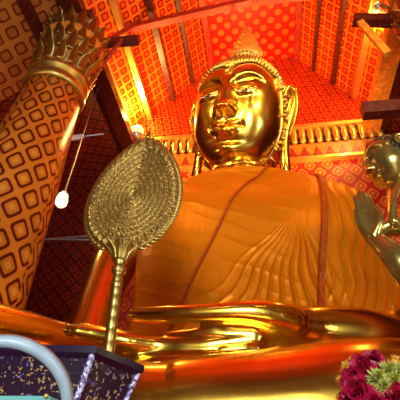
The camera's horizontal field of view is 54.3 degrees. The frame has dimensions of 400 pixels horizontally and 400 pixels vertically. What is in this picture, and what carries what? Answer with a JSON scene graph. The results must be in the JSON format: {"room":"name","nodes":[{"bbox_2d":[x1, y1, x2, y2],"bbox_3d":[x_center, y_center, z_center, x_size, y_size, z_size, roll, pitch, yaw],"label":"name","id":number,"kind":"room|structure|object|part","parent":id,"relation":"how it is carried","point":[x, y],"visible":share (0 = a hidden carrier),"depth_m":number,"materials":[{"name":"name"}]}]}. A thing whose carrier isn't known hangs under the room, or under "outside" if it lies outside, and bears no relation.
{"room":"house of worship","nodes":[
{"label":"house of worship","id":0,"kind":"room"},
{"bbox_2d":[0,0,399,195],"bbox_3d":[0.778,-7.879,9.301,25.203,5.712,23.000,-4,-38,8],"label":"wall","id":1,"kind":"structure","parent":0,"point":[95,153],"depth_m":15.29,"materials":[{"name":"red paint"}]},
{"bbox_2d":[16,0,42,43],"bbox_3d":[-7.011,-10.541,9.079,0.320,0.340,17.100,-4,-38,8],"label":"trim","id":2,"kind":"structure","parent":1,"relation":"attached to","point":[27,8],"depth_m":13.95,"materials":[{"name":"red paint"}]},
{"bbox_2d":[55,85,98,207],"bbox_3d":[-4.538,-2.394,14.993,0.400,6.601,0.400,-4,-38,8],"label":"hanging lamp","id":3,"kind":"object","parent":1,"relation":"hanging from","point":[61,201],"visible":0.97,"depth_m":13.30,"materials":[{"name":"white glass"}]},
{"bbox_3d":[-4.643,-0.008,13.127,0.400,0.540,0.400,-4,-38,8],"label":"lamp shade","id":4,"kind":"part","parent":3,"relation":"part of","materials":[{"name":"white glass"}]},
{"bbox_2d":[71,133,103,140],"bbox_3d":[-4.237,-2.359,14.429,1.251,0.533,0.240,5,-38,-3],"label":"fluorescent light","id":5,"kind":"object","parent":1,"relation":"attached to","point":[75,136],"visible":0.8,"depth_m":14.33,"materials":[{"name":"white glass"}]},
{"bbox_2d":[25,57,399,329],"bbox_3d":[2.418,0.642,17.172,25.000,23.300,0.150,-4,-38,8],"label":"wall","id":6,"kind":"structure","parent":0,"point":[62,266],"depth_m":18.26,"materials":[{"name":"red paint"}]},
{"bbox_2d":[55,0,121,151],"bbox_3d":[-5.558,-9.552,11.810,0.450,0.500,22.980,-4,-38,8],"label":"trim","id":7,"kind":"structure","parent":6,"relation":"attached to","point":[57,1],"depth_m":18.35,"materials":[{"name":"red paint"}]},
{"bbox_2d":[59,0,135,150],"bbox_3d":[-5.264,-9.492,11.708,0.700,0.500,22.980,-4,-38,8],"label":"trim","id":8,"kind":"structure","parent":6,"relation":"attached to","point":[107,91],"depth_m":17.76,"materials":[{"name":"red paint"}]},
{"bbox_2d":[83,0,131,126],"bbox_3d":[-5.504,-10.772,12.765,0.300,0.300,22.980,-4,-38,8],"label":"trim","id":9,"kind":"structure","parent":6,"relation":"attached to","point":[85,2],"depth_m":19.36,"materials":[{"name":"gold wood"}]},
{"bbox_2d":[108,0,152,119],"bbox_3d":[-4.525,-11.745,13.348,0.300,0.400,22.980,-4,-38,8],"label":"trim","id":10,"kind":"structure","parent":6,"relation":"attached to","point":[114,4],"depth_m":19.45,"materials":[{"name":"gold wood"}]},
{"bbox_2d":[131,125,143,139],"bbox_3d":[-3.313,-3.530,20.455,0.720,0.791,0.692,-4,-38,8],"label":"floodlight","id":11,"kind":"object","parent":6,"relation":"attached to","point":[138,131],"visible":0.81,"depth_m":20.23,"materials":[{"name":"grey metal"}]},
{"bbox_3d":[-3.312,-3.628,20.504,0.720,0.576,0.648,-4,-38,8],"label":"bulb","id":12,"kind":"part","parent":11,"relation":"part of","materials":[{"name":"white glass"}]},
{"bbox_2d":[144,0,175,100],"bbox_3d":[-3.287,-13.024,14.124,0.300,0.450,22.980,-4,-38,8],"label":"trim","id":13,"kind":"structure","parent":6,"relation":"attached to","point":[149,4],"depth_m":20.51,"materials":[{"name":"red paint"}]},
{"bbox_2d":[175,0,194,83],"bbox_3d":[-2.099,-14.250,14.868,0.220,0.400,22.980,-4,-38,8],"label":"trim","id":14,"kind":"structure","parent":6,"relation":"attached to","point":[178,2],"depth_m":21.71,"materials":[{"name":"red paint"}]},
{"bbox_2d":[198,0,213,67],"bbox_3d":[-0.964,-15.422,15.580,0.350,0.500,22.980,-4,-38,8],"label":"trim","id":15,"kind":"structure","parent":6,"relation":"attached to","point":[205,24],"depth_m":22.71,"materials":[{"name":"red paint"}]},
{"bbox_2d":[136,119,364,171],"bbox_3d":[2.400,-2.598,19.284,12.800,2.100,0.550,-4,-38,8],"label":"trim","id":16,"kind":"structure","parent":6,"relation":"attached to","point":[352,155],"depth_m":18.95,"materials":[{"name":"gold metal"}]},
{"bbox_2d":[160,123,384,154],"bbox_3d":[2.464,-2.938,19.535,12.800,0.850,0.400,-4,-38,8],"label":"trim","id":17,"kind":"structure","parent":6,"relation":"attached to","point":[343,128],"depth_m":18.99,"materials":[{"name":"gold metal"}]},
{"bbox_2d":[170,129,377,154],"bbox_3d":[2.447,-2.800,19.713,12.800,0.850,0.120,-4,-38,8],"label":"trim","id":18,"kind":"structure","parent":6,"relation":"attached to","point":[367,137],"depth_m":19.16,"materials":[{"name":"red paint"}]},
{"bbox_2d":[174,138,374,165],"bbox_3d":[2.411,-2.136,19.143,12.800,0.900,0.200,-4,-38,8],"label":"trim","id":19,"kind":"structure","parent":6,"relation":"attached to","point":[361,144],"depth_m":18.69,"materials":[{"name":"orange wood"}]},
{"bbox_2d":[293,1,302,59],"bbox_3d":[4.176,-15.754,14.868,0.350,0.500,22.980,-4,-38,8],"label":"trim","id":20,"kind":"structure","parent":6,"relation":"attached to","point":[299,4],"depth_m":22.19,"materials":[{"name":"red paint"}]},
{"bbox_2d":[311,0,320,70],"bbox_3d":[4.919,-14.703,13.897,0.160,0.350,22.980,-4,-38,8],"label":"trim","id":21,"kind":"structure","parent":6,"relation":"attached to","point":[318,5],"depth_m":21.01,"materials":[{"name":"red paint"}]},
{"bbox_2d":[330,0,346,84],"bbox_3d":[5.708,-13.586,12.864,0.200,0.400,22.980,-4,-38,8],"label":"trim","id":22,"kind":"structure","parent":6,"relation":"attached to","point":[343,3],"depth_m":19.67,"materials":[{"name":"red paint"}]},
{"bbox_2d":[350,0,377,100],"bbox_3d":[6.497,-12.470,11.832,0.300,0.400,22.980,-4,-38,8],"label":"trim","id":23,"kind":"structure","parent":6,"relation":"attached to","point":[364,42],"depth_m":18.88,"materials":[{"name":"orange wood"}]},
{"bbox_2d":[372,1,381,12],"bbox_3d":[7.679,-8.370,16.785,0.600,0.665,0.583,-4,-38,8],"label":"floodlight","id":24,"kind":"object","parent":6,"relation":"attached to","point":[376,8],"visible":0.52,"depth_m":16.64,"materials":[{"name":"grey metal"}]},
{"bbox_2d":[362,28,399,135],"bbox_3d":[6.549,-10.255,10.073,0.700,0.500,22.980,-4,-38,8],"label":"trim","id":25,"kind":"structure","parent":6,"relation":"attached to","point":[386,67],"depth_m":16.20,"materials":[{"name":"orange wood"}]},
{"bbox_2d":[380,60,399,134],"bbox_3d":[7.096,-10.369,10.059,0.450,0.500,22.980,-4,-38,8],"label":"trim","id":26,"kind":"structure","parent":6,"relation":"attached to","point":[395,90],"depth_m":16.89,"materials":[{"name":"red paint"}]},
{"bbox_2d":[86,0,387,125],"bbox_3d":[0.929,-13.455,13.679,13.048,5.693,23.000,-4,-38,8],"label":"ceiling","id":27,"kind":"structure","parent":0,"point":[146,54],"depth_m":20.39,"materials":[{"name":"red paint"}]},
{"bbox_2d":[110,21,137,36],"bbox_3d":[-3.357,-7.827,17.904,1.226,2.796,0.160,30,-46,-31],"label":"trim","id":28,"kind":"structure","parent":27,"relation":"attached to","point":[133,25],"depth_m":17.68,"materials":[{"name":"red paint"}]},
{"bbox_2d":[131,0,305,33],"bbox_3d":[1.844,-8.999,18.360,11.050,1.596,0.300,-4,-38,8],"label":"trim","id":29,"kind":"structure","parent":27,"relation":"attached to","point":[226,6],"depth_m":18.56,"materials":[{"name":"red paint"}]},
{"bbox_2d":[206,0,294,64],"bbox_3d":[1.614,-15.720,15.339,5.200,0.150,23.000,-4,-38,8],"label":"ceiling","id":30,"kind":"structure","parent":0,"point":[272,25],"depth_m":22.56,"materials":[{"name":"red paint"}]},
{"bbox_3d":[0.313,2.773,0.970,25.000,0.150,23.000,-4,-38,8],"label":"floor","id":31,"kind":"structure","parent":0,"visible":0},
{"bbox_2d":[0,4,111,309],"bbox_3d":[-4.851,-0.332,10.201,2.600,15.750,2.600,-4,-38,8],"label":"column","id":32,"kind":"structure","parent":31,"relation":"on","point":[36,132],"depth_m":10.39,"materials":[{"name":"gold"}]},
{"bbox_2d":[88,39,122,82],"bbox_3d":[-3.655,-5.103,14.647,1.443,2.492,0.120,-16,-41,22],"label":"trim","id":33,"kind":"structure","parent":32,"relation":"attached to","point":[118,44],"depth_m":14.80,"materials":[{"name":"red paint"}]},
{"bbox_2d":[104,34,140,48],"bbox_3d":[-3.204,-6.197,15.298,1.706,0.423,0.280,-4,-38,8],"label":"trim","id":34,"kind":"structure","parent":32,"relation":"attached to","point":[129,40],"depth_m":15.15,"materials":[{"name":"red paint"}]},
{"bbox_2d":[379,0,399,41],"bbox_3d":[7.081,-1.102,8.550,2.600,15.750,2.600,-4,-38,8],"label":"column","id":35,"kind":"structure","parent":31,"relation":"on","point":[393,7],"depth_m":12.55,"materials":[{"name":"gold metal"}]},
{"bbox_2d":[352,13,393,27],"bbox_3d":[5.885,-5.999,13.033,1.512,0.801,0.300,-4,-38,8],"label":"trim","id":36,"kind":"structure","parent":35,"relation":"attached to","point":[374,20],"depth_m":12.93,"materials":[{"name":"red paint"}]},
{"bbox_2d":[357,19,391,56],"bbox_3d":[5.426,-5.106,12.220,0.540,2.168,0.140,-15,-41,21],"label":"trim","id":37,"kind":"structure","parent":36,"relation":"attached to","point":[367,30],"depth_m":12.07,"materials":[{"name":"orange wood"}]},
{"bbox_2d":[360,99,399,119],"bbox_3d":[5.544,-2.530,10.742,2.070,0.510,0.300,-4,-38,8],"label":"beam","id":38,"kind":"structure","parent":35,"relation":"attached to","point":[390,108],"depth_m":10.71,"materials":[{"name":"red paint"}]},
{"bbox_3d":[-0.052,2.387,1.796,4.300,1.450,3.100,-4,-38,8],"label":"altar table","id":39,"kind":"object","parent":31,"relation":"on","visible":0},
{"bbox_2d":[0,334,73,399],"bbox_3d":[-0.878,0.942,1.675,0.660,0.618,0.442,-4,-38,8],"label":"frame","id":40,"kind":"object","parent":39,"relation":"on","point":[32,347],"visible":1,"depth_m":1.70,"materials":[{"name":"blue metal"}]},
{"bbox_2d":[0,345,143,399],"bbox_3d":[-1.199,1.603,2.744,1.520,0.873,0.901,1,-38,2],"label":"pedestal","id":41,"kind":"object","parent":39,"relation":"on","point":[95,372],"visible":0.94,"depth_m":2.62,"materials":[{"name":"black"}]},
{"bbox_2d":[83,130,182,352],"bbox_3d":[-0.953,0.742,4.764,1.249,4.731,0.622,-21,-44,27],"label":"fan","id":42,"kind":"object","parent":39,"relation":"on","point":[136,199],"visible":0.98,"depth_m":5.21,"materials":[{"name":"gold metal"}]},
{"bbox_3d":[-1.007,1.266,4.345,0.300,1.660,0.300,-4,-38,8],"label":"handle","id":43,"kind":"part","parent":42,"relation":"part of","materials":[{"name":"gold metal"}]},
{"bbox_3d":[-0.910,-0.178,5.475,1.276,2.093,0.210,-4,-38,8],"label":"blade","id":44,"kind":"part","parent":42,"relation":"part of","materials":[{"name":"gold metal"}]},
{"bbox_2d":[335,349,399,399],"bbox_3d":[0.982,1.219,2.091,0.472,0.823,0.411,-4,-38,8],"label":"flower bouquet","id":45,"kind":"object","parent":39,"relation":"on","point":[368,376],"visible":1,"depth_m":2.14,"materials":[{"name":"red plant"}]},
{"bbox_3d":[3.534,3.367,2.403,1.900,0.900,1.900,-4,-38,8],"label":"statue base","id":46,"kind":"object","parent":31,"relation":"on","visible":0},
{"bbox_2d":[352,133,399,288],"bbox_3d":[3.063,1.042,4.222,2.375,4.923,1.002,1,-38,1],"label":"statue","id":47,"kind":"object","parent":46,"relation":"on","point":[381,158],"visible":1,"depth_m":4.80,"materials":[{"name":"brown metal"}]},
{"bbox_3d":[-11.784,-0.665,5.980,0.150,10.600,23.000,-4,-38,8],"label":"wall","id":48,"kind":"structure","parent":0,"visible":0},
{"bbox_2d":[44,238,88,240],"bbox_3d":[-7.096,1.441,14.380,6.732,0.550,0.080,-4,-38,8],"label":"trim","id":49,"kind":"structure","parent":48,"relation":"attached to","point":[46,239],"depth_m":13.94,"materials":[{"name":"grey metal"}]},
{"bbox_2d":[55,235,86,238],"bbox_3d":[-7.131,1.578,14.472,6.626,0.096,0.080,-5,-39,10],"label":"trim","id":50,"kind":"structure","parent":48,"relation":"attached to","point":[82,236],"depth_m":13.99,"materials":[{"name":"grey metal"}]},
{"bbox_3d":[0.866,6.163,6.305,8.600,1.120,8.600,-4,-38,8],"label":"pedestal","id":51,"kind":"object","parent":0,"visible":0},
{"bbox_2d":[0,23,399,399],"bbox_3d":[1.001,-2.349,11.812,9.521,18.870,7.783,-4,-38,8],"label":"seated statue","id":52,"kind":"object","parent":51,"relation":"on","point":[264,279],"visible":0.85,"depth_m":8.82,"materials":[{"name":"gold metal"}]},
{"bbox_3d":[3.034,0.918,9.405,0.565,5.357,1.675,-25,-46,31],"label":"shoulder sash","id":53,"kind":"part","parent":52,"relation":"part of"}
]}

